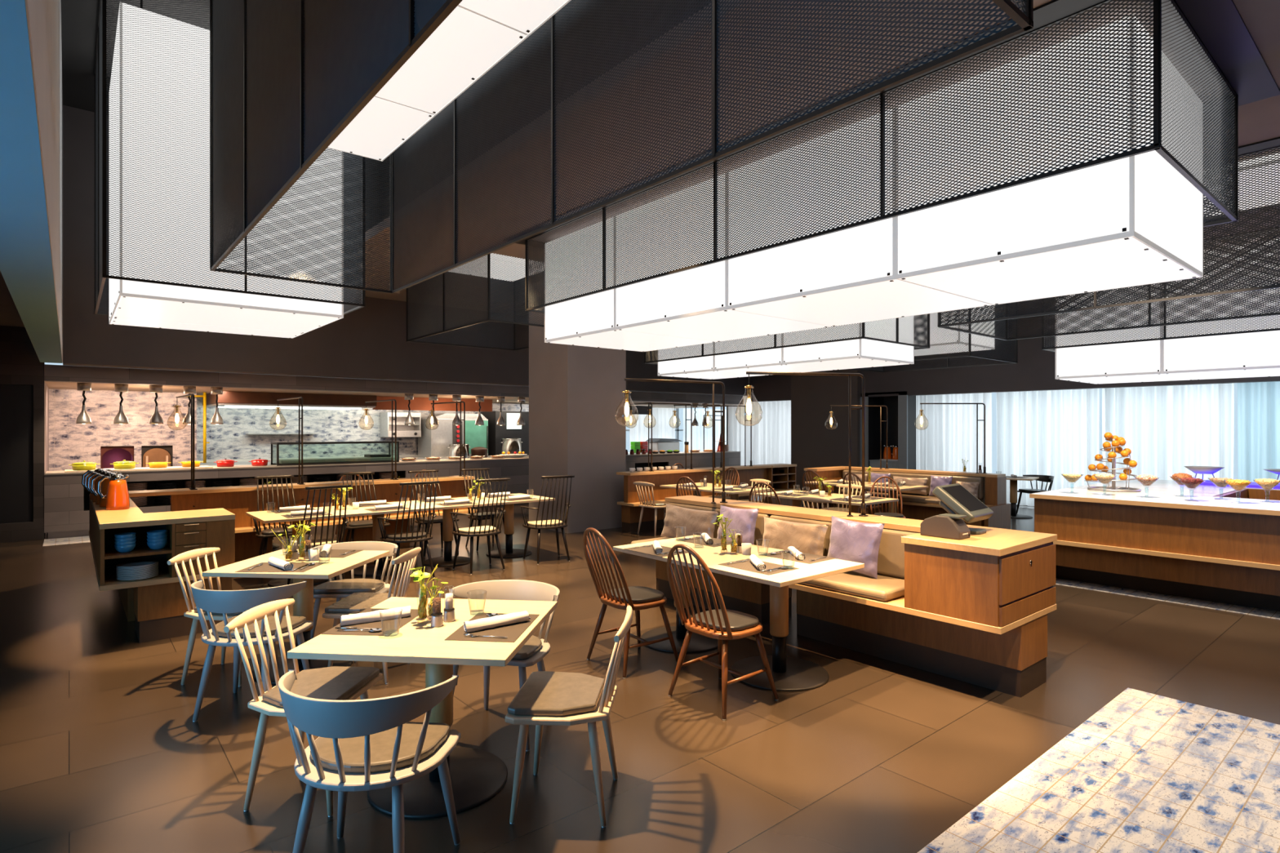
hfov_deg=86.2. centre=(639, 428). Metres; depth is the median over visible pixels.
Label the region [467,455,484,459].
dish
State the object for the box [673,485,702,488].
placemat
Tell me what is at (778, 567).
knife
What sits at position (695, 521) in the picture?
pillow
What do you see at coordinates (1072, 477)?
bowl
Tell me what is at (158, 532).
bowl
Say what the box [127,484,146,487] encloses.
plate
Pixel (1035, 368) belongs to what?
wall
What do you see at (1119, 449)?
orange
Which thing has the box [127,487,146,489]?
plate
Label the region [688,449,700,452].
dish
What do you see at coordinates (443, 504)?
placemat
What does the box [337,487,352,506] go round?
vase
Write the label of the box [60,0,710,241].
ceiling
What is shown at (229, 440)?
wall
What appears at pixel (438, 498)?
napkin
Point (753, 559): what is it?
napkin
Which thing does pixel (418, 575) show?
vase
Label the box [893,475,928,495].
pillow
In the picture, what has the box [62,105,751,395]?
wall
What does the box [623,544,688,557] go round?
placemat
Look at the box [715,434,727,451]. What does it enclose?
stand
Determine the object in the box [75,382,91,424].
heat lamp
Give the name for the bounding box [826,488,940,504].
seat cushion
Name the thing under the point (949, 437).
curtain
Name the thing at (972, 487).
pillow
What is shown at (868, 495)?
napkin
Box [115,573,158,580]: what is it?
plate
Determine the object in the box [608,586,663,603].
cushion
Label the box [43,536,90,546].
trim
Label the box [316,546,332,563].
water glass
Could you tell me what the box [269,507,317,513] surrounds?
placemat
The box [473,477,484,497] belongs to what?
vase
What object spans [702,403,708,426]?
heat lamp
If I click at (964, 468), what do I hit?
vase
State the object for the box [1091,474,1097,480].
orange
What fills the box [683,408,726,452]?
curtain
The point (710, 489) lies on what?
placemat
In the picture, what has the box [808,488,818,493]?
napkin
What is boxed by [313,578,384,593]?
cushion
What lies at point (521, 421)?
heat lamp
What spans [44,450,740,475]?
countertop
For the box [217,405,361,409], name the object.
tube light
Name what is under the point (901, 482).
napkin
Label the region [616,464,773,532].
banquette
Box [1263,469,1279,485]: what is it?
footed bowl
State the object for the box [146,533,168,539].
bowl
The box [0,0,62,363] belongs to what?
trim
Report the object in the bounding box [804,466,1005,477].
shelf
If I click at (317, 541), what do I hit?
cushion
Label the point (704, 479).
mill
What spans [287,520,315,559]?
vase
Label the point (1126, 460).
orange
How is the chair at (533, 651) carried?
on the floor
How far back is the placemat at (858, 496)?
8.81 m
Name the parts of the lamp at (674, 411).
second post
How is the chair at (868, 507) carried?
on the floor
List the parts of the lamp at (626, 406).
second post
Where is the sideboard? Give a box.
[868,459,897,468]
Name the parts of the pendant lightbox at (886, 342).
panel, panel, panel, panel, panel, panel, panel, panel, panel, panel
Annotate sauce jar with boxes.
[635,448,639,454]
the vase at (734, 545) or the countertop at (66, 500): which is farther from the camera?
the countertop at (66, 500)
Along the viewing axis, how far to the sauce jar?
17.57 m
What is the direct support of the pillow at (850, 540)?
on the banquette at (853, 611)
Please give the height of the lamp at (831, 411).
1.094 m
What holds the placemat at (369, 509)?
on the dining table at (370, 570)
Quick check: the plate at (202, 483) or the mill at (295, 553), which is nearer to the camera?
the mill at (295, 553)
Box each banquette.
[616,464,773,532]
[631,495,1056,697]
[804,466,1010,529]
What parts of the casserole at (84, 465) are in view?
lid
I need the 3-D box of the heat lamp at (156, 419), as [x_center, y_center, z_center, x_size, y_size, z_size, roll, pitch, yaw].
[-7.926,-0.392,11.205,0.188,0.643,0.188,0,0,44]
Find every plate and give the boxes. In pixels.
[115,560,158,568]
[115,562,158,568]
[115,564,158,570]
[115,564,158,571]
[115,566,158,573]
[115,567,158,573]
[115,568,158,575]
[115,569,158,577]
[115,571,158,577]
[115,572,158,579]
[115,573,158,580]
[126,482,146,484]
[127,483,146,485]
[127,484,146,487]
[127,485,146,488]
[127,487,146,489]
[131,497,146,500]
[155,487,177,489]
[155,497,170,498]
[155,499,170,501]
[155,503,170,505]
[184,480,205,483]
[184,483,205,485]
[184,485,205,488]
[185,480,204,481]
[239,477,253,479]
[239,479,257,480]
[239,480,257,483]
[239,483,257,485]
[240,480,258,482]
[313,475,330,477]
[379,471,394,473]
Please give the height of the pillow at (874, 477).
0.314 m
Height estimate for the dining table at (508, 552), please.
0.730 m
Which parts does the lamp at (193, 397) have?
post and arm, second post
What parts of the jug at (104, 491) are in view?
handle, lid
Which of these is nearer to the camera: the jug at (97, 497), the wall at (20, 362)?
the jug at (97, 497)
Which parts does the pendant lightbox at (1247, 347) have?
panel, panel, panel, panel, panel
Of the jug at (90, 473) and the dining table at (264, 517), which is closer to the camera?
the jug at (90, 473)
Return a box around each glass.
[307,548,319,560]
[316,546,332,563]
[352,502,359,509]
[379,608,402,636]
[466,590,486,615]
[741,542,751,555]
[781,551,795,568]
[819,490,825,497]
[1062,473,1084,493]
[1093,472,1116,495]
[1133,474,1159,497]
[1168,472,1195,497]
[1178,477,1205,501]
[1207,477,1235,499]
[1224,479,1253,503]
[1253,478,1279,502]
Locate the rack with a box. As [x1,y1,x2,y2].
[703,414,722,451]
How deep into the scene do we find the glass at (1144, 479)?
6.86 m
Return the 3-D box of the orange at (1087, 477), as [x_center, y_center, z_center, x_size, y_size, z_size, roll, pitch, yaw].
[5.218,0.574,7.949,0.080,0.077,0.080,0,0,-40]
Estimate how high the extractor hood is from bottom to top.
0.280 m
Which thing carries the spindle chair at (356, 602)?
on the floor
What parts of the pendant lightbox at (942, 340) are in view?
panel, panel, panel, panel, panel, panel, panel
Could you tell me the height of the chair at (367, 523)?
1.068 m
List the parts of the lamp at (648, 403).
second post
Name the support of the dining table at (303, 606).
on the floor
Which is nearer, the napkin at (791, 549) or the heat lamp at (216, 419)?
the napkin at (791, 549)
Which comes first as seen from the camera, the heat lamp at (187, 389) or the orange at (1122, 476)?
the orange at (1122, 476)
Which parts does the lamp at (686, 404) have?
second post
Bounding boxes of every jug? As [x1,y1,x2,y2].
[81,468,110,499]
[84,469,113,502]
[86,471,117,504]
[90,472,122,506]
[96,474,129,510]
[883,444,893,459]
[892,444,897,459]
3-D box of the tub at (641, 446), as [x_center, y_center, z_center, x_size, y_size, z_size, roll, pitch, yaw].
[0.093,0.561,20.793,0.220,0.110,0.200,0,0,-40]
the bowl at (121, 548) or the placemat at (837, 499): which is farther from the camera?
the placemat at (837, 499)
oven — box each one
[100,445,133,468]
[141,445,172,467]
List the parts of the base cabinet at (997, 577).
drawer, drawer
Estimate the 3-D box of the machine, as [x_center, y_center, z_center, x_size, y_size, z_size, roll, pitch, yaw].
[0.759,0.965,21.493,1.120,1.330,0.580,0,0,-40]
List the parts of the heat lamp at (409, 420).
lamp shade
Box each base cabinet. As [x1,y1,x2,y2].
[88,497,235,643]
[901,524,1057,626]
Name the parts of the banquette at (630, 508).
panel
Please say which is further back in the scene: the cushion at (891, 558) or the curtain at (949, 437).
the curtain at (949, 437)
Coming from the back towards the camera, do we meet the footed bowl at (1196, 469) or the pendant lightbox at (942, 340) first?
the pendant lightbox at (942, 340)
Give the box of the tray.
[279,457,393,463]
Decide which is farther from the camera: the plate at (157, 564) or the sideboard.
the sideboard
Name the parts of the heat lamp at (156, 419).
coiled cord, lamp shade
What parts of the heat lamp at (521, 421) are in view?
lamp shade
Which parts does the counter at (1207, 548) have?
panel, panel, panel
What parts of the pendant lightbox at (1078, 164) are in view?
panel, panel, panel, panel, panel, panel, panel, panel, panel, panel, panel, panel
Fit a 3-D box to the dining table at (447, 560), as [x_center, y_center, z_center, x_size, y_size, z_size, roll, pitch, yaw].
[-2.351,1.265,8.368,0.838,0.730,0.900,0,0,-40]
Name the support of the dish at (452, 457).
on the countertop at (66, 500)
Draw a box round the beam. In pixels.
[25,0,62,362]
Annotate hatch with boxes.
[506,413,521,429]
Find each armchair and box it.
[253,475,309,555]
[281,484,351,585]
[376,480,439,582]
[408,469,459,556]
[449,477,511,574]
[461,467,504,551]
[520,475,574,564]
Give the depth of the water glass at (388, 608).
2.98 m
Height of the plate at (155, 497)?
0.021 m
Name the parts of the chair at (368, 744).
leg, leg, backrest, seat, leg, leg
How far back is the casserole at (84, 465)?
10.50 m
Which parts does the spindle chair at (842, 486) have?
crest rail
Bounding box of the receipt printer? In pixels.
[920,513,970,539]
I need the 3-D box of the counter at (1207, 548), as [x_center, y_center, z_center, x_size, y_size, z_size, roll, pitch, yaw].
[7.572,1.147,5.953,3.545,0.965,6.430,0,0,-40]
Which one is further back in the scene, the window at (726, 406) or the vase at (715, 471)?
the window at (726, 406)
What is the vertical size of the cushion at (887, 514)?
0.030 m
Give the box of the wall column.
[528,280,626,533]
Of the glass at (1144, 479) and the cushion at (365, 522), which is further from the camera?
the cushion at (365, 522)
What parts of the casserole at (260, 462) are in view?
lid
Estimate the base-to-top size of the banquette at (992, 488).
0.935 m
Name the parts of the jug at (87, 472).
handle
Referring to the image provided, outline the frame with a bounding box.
[860,395,907,469]
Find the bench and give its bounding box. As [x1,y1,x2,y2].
[128,475,476,562]
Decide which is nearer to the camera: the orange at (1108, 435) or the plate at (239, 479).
the orange at (1108, 435)
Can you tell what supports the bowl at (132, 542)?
on the bowl at (121, 548)
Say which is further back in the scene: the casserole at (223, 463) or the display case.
the display case
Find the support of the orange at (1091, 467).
on the fruit stand at (1113, 462)
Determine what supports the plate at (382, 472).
on the plate
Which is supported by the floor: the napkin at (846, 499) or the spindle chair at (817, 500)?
the spindle chair at (817, 500)
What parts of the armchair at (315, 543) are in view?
arm, rail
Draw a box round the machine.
[645,438,683,452]
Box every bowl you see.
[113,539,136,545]
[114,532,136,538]
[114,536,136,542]
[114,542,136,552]
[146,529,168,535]
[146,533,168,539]
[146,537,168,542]
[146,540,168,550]
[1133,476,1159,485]
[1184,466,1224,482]
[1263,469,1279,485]
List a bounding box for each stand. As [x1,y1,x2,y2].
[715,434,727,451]
[1085,437,1141,492]
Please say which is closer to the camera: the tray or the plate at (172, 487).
the plate at (172, 487)
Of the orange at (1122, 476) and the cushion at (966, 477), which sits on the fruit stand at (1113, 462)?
the orange at (1122, 476)
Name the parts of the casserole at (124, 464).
lid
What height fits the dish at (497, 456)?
0.075 m
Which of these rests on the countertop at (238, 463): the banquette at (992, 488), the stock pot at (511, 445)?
the stock pot at (511, 445)
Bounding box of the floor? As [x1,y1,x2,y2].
[0,495,1279,852]
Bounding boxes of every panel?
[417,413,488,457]
[628,405,651,414]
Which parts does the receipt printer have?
lid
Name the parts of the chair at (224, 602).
leg, leg, backrest, seat, leg, leg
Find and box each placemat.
[235,562,325,572]
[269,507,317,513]
[280,511,333,518]
[297,549,362,557]
[321,608,418,635]
[351,502,392,507]
[365,506,408,511]
[421,498,455,502]
[435,502,477,506]
[444,613,539,642]
[485,494,512,497]
[499,497,537,501]
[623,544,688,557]
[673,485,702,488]
[675,536,732,546]
[710,488,745,491]
[717,558,799,575]
[733,486,760,488]
[759,550,835,564]
[768,493,808,496]
[795,491,827,495]
[826,481,856,484]
[829,497,867,502]
[852,495,886,499]
[868,484,903,487]
[889,483,918,486]
[1005,475,1026,478]
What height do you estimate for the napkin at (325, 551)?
0.047 m
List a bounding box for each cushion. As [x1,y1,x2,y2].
[194,607,242,615]
[212,615,306,638]
[261,527,292,534]
[262,666,379,707]
[296,538,338,547]
[310,721,450,773]
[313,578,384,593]
[324,592,400,613]
[348,520,386,526]
[385,531,426,539]
[420,515,454,521]
[457,525,495,533]
[473,511,504,517]
[507,671,604,715]
[512,635,542,659]
[527,520,562,525]
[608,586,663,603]
[631,537,904,601]
[643,500,670,506]
[667,502,771,546]
[693,608,759,631]
[709,496,730,499]
[739,499,762,502]
[769,515,919,578]
[819,506,848,512]
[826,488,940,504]
[842,470,983,499]
[873,512,903,517]
[1018,488,1047,493]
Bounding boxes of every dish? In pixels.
[399,457,417,461]
[423,457,442,460]
[446,456,463,459]
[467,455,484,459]
[489,454,505,458]
[500,453,527,457]
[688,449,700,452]
[703,448,712,452]
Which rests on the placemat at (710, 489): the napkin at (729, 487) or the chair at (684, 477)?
the napkin at (729, 487)
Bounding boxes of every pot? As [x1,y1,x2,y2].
[447,444,471,458]
[471,446,487,457]
[500,438,522,453]
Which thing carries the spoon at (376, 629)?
on the placemat at (389, 624)
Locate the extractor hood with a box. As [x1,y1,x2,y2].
[202,391,376,409]
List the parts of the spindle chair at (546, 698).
leg, leg, seat, leg, leg, crest rail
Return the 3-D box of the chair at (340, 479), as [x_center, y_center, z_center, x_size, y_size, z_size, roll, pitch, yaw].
[-4.503,1.147,10.698,0.487,0.966,0.589,0,0,-20]
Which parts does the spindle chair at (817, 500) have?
crest rail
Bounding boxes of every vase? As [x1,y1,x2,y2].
[271,525,302,559]
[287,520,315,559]
[331,493,339,509]
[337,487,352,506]
[408,564,438,623]
[425,578,448,618]
[468,486,475,499]
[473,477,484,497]
[711,470,719,486]
[712,514,732,552]
[716,475,722,486]
[725,528,740,553]
[813,475,826,493]
[825,482,831,496]
[866,466,873,482]
[961,458,968,471]
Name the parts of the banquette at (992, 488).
return panel, panel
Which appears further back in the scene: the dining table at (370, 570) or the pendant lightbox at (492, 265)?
the pendant lightbox at (492, 265)
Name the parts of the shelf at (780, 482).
shelf, shelf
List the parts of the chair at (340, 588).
leg, leg, seat, backrest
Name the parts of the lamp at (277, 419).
post and arm, second post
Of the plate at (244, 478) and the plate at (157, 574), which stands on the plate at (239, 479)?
the plate at (244, 478)
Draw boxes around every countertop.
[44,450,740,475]
[44,450,740,538]
[200,452,630,466]
[917,688,1279,852]
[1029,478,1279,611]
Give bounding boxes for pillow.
[660,503,719,537]
[716,505,759,545]
[761,516,828,555]
[826,515,884,578]
[844,472,867,489]
[868,472,890,492]
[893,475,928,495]
[928,475,952,495]
[955,480,979,498]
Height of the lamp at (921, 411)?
1.094 m
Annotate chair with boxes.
[167,547,278,687]
[191,580,313,722]
[223,598,382,817]
[278,670,461,852]
[311,541,397,639]
[322,546,421,684]
[334,471,363,535]
[339,471,390,559]
[410,469,431,527]
[448,579,559,751]
[505,605,632,828]
[582,527,678,679]
[632,481,670,536]
[664,462,684,513]
[666,543,778,720]
[675,475,701,496]
[709,466,739,499]
[739,479,771,502]
[748,482,781,505]
[798,496,831,510]
[802,470,836,509]
[819,484,865,512]
[842,472,880,514]
[870,475,906,518]
[1016,475,1053,514]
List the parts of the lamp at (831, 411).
second post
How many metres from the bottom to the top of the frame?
2.410 m
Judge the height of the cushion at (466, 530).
0.030 m
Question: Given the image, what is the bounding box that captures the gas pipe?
[190,392,209,462]
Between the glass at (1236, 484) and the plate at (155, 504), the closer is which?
the glass at (1236, 484)
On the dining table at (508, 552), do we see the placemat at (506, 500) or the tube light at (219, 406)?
the placemat at (506, 500)
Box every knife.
[334,626,369,629]
[760,567,781,572]
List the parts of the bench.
panel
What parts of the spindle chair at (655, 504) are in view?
leg, crest rail, seat, leg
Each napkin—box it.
[267,556,293,570]
[279,505,310,511]
[290,509,323,515]
[319,543,331,556]
[340,605,410,626]
[359,499,386,505]
[374,503,403,510]
[426,495,450,501]
[444,499,469,504]
[463,610,528,632]
[488,492,510,497]
[507,494,529,499]
[653,540,662,553]
[682,482,693,486]
[701,533,713,544]
[721,485,733,489]
[737,484,748,488]
[749,554,766,570]
[783,489,793,495]
[787,546,805,559]
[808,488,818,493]
[843,495,852,501]
[860,493,870,498]
[897,481,906,484]
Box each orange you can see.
[1084,475,1092,481]
[1088,464,1096,471]
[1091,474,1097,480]
[1094,453,1102,461]
[1096,463,1104,469]
[1101,465,1108,471]
[1102,441,1111,448]
[1103,432,1112,439]
[1107,451,1116,457]
[1111,440,1119,446]
[1115,446,1122,453]
[1118,438,1125,445]
[1119,473,1127,479]
[1120,449,1128,457]
[1123,457,1131,464]
[1123,468,1131,474]
[1124,448,1131,454]
[1128,460,1137,466]
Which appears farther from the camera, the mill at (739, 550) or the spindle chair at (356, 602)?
the mill at (739, 550)
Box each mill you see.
[289,535,297,559]
[303,534,311,559]
[431,589,443,627]
[443,585,455,622]
[703,475,706,486]
[736,529,742,553]
[977,465,982,473]
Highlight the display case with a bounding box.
[271,440,399,466]
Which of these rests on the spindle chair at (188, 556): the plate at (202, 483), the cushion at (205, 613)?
the cushion at (205, 613)
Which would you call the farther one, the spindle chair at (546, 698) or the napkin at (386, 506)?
the napkin at (386, 506)
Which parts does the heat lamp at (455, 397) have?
lamp shade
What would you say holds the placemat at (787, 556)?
on the dining table at (789, 674)
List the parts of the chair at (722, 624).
leg, leg, seat, leg, leg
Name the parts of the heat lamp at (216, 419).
coiled cord, lamp shade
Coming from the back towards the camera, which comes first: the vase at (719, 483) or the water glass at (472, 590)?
the vase at (719, 483)
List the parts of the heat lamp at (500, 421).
lamp shade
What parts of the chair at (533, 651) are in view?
leg, leg, backrest, leg, seat, leg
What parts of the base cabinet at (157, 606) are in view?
panel, drawer, drawer, drawer, drawer handle, drawer handle, door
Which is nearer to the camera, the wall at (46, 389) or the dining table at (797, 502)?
the dining table at (797, 502)
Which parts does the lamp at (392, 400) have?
post and arm, second post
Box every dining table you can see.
[202,549,389,684]
[245,506,352,586]
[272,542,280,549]
[287,596,557,819]
[328,502,428,576]
[400,497,496,566]
[465,493,555,558]
[613,534,864,692]
[659,482,772,500]
[755,489,898,513]
[804,480,928,513]
[1006,475,1039,519]
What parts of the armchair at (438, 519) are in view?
leg, rail, leg, seat, leg, leg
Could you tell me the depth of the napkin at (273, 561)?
4.38 m
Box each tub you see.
[631,441,639,445]
[631,445,639,448]
[640,441,648,445]
[640,445,648,448]
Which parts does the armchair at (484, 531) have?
leg, arm, leg, seat, leg, rail, leg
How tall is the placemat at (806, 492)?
0.002 m
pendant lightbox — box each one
[93,0,365,338]
[209,0,1033,293]
[406,253,544,351]
[503,0,1279,351]
[644,313,929,379]
[852,302,1017,372]
[937,137,1279,340]
[1041,226,1279,384]
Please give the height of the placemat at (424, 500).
0.002 m
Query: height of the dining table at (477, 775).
0.730 m
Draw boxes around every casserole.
[68,460,99,470]
[110,459,138,469]
[145,462,168,467]
[177,461,203,466]
[213,458,237,466]
[248,457,270,466]
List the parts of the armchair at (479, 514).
leg, rail, leg, seat, leg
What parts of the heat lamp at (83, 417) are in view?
lamp shade, coiled cord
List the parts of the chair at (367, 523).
leg, leg, rail, seat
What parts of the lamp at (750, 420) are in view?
second post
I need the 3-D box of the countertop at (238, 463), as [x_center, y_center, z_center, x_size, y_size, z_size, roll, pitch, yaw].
[-4.664,1.180,17.667,11.510,0.900,1.700,0,0,-40]
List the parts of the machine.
lid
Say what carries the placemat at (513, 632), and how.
on the dining table at (477, 775)
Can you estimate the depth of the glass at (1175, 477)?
6.96 m
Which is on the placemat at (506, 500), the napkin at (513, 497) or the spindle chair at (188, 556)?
the napkin at (513, 497)
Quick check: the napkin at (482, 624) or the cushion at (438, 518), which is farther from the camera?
the cushion at (438, 518)
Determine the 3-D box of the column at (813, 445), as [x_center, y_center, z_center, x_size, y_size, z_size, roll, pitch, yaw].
[4.815,-0.370,17.558,0.400,4.000,2.000,0,0,-40]
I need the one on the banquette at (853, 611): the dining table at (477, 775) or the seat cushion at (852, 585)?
the seat cushion at (852, 585)
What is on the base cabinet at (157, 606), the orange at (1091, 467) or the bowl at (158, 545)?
the bowl at (158, 545)
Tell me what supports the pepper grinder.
on the countertop at (66, 500)
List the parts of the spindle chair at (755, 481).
crest rail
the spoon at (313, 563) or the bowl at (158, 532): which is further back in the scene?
the bowl at (158, 532)
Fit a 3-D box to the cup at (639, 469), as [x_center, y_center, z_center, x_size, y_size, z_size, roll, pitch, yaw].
[-0.003,0.663,11.094,0.104,0.062,0.093,0,0,-1]
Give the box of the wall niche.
[864,391,915,469]
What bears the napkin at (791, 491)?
on the placemat at (779, 494)
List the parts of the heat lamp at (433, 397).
lamp shade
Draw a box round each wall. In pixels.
[0,325,44,542]
[44,382,48,534]
[48,388,196,471]
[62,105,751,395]
[196,397,528,462]
[751,306,1279,401]
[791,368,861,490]
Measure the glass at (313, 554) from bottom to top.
0.075 m
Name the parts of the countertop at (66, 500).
warm plate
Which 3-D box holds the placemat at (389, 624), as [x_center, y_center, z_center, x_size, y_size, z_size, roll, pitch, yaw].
[-1.226,0.899,3.191,0.304,0.002,0.430,0,0,4]
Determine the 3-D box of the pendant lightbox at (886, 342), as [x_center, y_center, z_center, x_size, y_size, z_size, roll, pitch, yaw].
[2.237,-1.706,11.542,2.210,1.453,4.990,0,0,-40]
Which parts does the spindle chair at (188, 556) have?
leg, crest rail, seat, leg, leg, leg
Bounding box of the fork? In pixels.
[462,633,507,638]
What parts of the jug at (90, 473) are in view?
handle, lid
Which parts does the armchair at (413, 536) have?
leg, arm, leg, seat, rail, leg, leg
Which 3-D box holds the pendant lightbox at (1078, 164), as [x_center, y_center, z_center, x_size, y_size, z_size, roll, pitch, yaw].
[1.436,-1.766,6.861,2.440,1.333,7.050,0,0,-40]
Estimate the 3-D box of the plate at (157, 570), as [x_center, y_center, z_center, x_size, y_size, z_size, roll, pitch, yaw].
[-3.869,1.114,5.264,0.266,0.017,0.266,0,0,-40]
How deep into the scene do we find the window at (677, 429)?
24.04 m
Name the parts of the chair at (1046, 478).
leg, seat, backrest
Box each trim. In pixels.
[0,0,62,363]
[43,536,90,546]
[44,364,742,404]
[372,395,492,411]
[1055,577,1279,619]
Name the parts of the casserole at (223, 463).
lid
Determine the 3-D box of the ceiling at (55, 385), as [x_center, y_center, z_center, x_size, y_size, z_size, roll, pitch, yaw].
[-4.246,-0.792,17.658,16.680,0.155,5.450,0,0,-40]
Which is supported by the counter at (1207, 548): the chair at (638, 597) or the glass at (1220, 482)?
the glass at (1220, 482)
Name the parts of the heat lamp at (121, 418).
lamp shade, coiled cord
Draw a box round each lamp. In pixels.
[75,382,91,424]
[113,383,128,424]
[149,385,163,424]
[167,393,197,506]
[182,386,195,424]
[210,386,223,424]
[269,396,305,500]
[358,399,398,494]
[404,393,413,425]
[425,400,466,490]
[428,394,438,425]
[452,395,461,425]
[475,395,484,425]
[496,396,505,425]
[516,397,524,425]
[614,377,727,503]
[626,402,653,471]
[643,402,693,469]
[668,404,722,467]
[692,403,698,426]
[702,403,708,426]
[702,405,752,466]
[735,371,867,516]
[826,404,888,468]
[914,403,986,473]
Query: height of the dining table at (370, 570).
0.730 m
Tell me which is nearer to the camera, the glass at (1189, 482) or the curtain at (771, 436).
the glass at (1189, 482)
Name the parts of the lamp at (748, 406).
second post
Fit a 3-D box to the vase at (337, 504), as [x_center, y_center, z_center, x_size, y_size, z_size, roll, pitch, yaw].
[-3.371,0.808,7.570,0.091,0.182,0.111,0,0,14]
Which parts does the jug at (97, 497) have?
handle, lid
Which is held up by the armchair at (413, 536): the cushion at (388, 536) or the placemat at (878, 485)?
the cushion at (388, 536)
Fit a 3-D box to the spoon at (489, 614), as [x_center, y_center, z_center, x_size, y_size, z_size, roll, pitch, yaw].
[-0.637,0.893,3.268,0.201,0.009,0.041,0,0,4]
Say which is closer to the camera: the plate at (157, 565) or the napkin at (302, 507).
the plate at (157, 565)
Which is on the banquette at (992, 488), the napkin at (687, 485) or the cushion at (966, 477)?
the cushion at (966, 477)
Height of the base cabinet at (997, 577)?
0.454 m
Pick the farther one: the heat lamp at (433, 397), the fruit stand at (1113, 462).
the heat lamp at (433, 397)
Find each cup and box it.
[629,467,635,471]
[636,467,643,471]
[644,466,649,471]
[657,466,664,470]
[665,466,671,470]
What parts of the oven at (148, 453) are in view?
handle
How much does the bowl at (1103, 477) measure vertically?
0.231 m
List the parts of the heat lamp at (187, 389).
coiled cord, lamp shade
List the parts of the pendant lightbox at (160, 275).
panel, panel, panel, panel, panel, panel, panel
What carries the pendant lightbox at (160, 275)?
hanging from the ceiling at (79, 18)
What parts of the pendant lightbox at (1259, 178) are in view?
panel, panel, panel, panel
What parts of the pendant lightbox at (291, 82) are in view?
panel, panel, panel, panel, panel, panel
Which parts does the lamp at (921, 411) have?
second post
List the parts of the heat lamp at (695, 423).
lamp shade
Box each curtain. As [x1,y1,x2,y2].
[629,407,675,452]
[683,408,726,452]
[728,395,791,466]
[915,392,991,473]
[995,388,1099,506]
[1102,382,1234,495]
[1237,381,1279,482]
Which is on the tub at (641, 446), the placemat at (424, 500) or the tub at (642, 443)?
the tub at (642, 443)
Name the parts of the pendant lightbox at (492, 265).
panel, panel, panel, panel, panel, panel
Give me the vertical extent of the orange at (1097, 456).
0.079 m
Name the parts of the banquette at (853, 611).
panel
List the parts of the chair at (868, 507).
seat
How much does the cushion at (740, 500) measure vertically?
0.032 m
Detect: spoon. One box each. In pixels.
[299,562,315,569]
[337,627,382,631]
[485,613,502,616]
[766,566,788,572]
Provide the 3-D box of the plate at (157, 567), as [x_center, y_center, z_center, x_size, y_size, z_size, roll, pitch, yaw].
[-3.869,1.095,5.264,0.266,0.017,0.266,0,0,-40]
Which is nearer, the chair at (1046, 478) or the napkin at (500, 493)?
the napkin at (500, 493)
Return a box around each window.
[626,408,683,439]
[726,406,728,451]
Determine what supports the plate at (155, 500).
on the plate
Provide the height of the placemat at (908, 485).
0.002 m
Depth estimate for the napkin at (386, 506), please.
7.63 m
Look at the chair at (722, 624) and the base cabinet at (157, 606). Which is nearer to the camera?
the chair at (722, 624)
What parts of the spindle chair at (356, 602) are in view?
leg, seat, leg, crest rail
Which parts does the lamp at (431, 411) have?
post and arm, second post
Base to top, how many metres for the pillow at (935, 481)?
0.328 m
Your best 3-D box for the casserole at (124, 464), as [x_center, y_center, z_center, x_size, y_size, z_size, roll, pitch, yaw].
[-8.234,0.568,10.920,0.306,0.144,0.293,0,0,4]
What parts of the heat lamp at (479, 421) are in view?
lamp shade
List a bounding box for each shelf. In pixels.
[104,544,172,559]
[128,475,474,497]
[245,433,318,434]
[616,464,772,475]
[665,495,923,532]
[757,463,800,506]
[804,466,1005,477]
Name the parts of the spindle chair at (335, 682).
leg, crest rail, leg, seat, leg, leg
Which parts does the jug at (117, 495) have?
handle, lid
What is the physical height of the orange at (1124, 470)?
0.077 m
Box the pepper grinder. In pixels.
[684,441,688,453]
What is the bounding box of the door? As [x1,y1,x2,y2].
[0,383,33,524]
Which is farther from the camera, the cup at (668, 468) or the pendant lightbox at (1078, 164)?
the cup at (668, 468)
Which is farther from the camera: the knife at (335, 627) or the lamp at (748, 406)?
the lamp at (748, 406)
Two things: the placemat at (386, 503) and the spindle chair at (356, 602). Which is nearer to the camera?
the spindle chair at (356, 602)
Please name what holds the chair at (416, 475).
on the floor
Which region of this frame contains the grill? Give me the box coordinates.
[380,412,421,437]
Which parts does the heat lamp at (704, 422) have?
lamp shade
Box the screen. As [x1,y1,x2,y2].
[932,483,993,534]
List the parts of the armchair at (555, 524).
leg, arm, leg, seat, leg, rail, leg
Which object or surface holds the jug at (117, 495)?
on the base cabinet at (157, 606)
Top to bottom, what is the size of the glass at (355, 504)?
0.075 m
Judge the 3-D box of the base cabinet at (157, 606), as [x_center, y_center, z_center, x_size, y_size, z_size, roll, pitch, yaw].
[-4.745,1.163,6.622,0.865,0.935,3.552,0,0,-40]
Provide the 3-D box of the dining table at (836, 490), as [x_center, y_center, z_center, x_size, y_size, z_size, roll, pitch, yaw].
[3.647,1.265,11.124,0.820,0.730,1.750,0,0,-40]
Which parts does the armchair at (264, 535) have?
leg, leg, rail, seat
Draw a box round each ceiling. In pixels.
[0,271,24,327]
[44,381,743,408]
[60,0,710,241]
[344,0,1279,315]

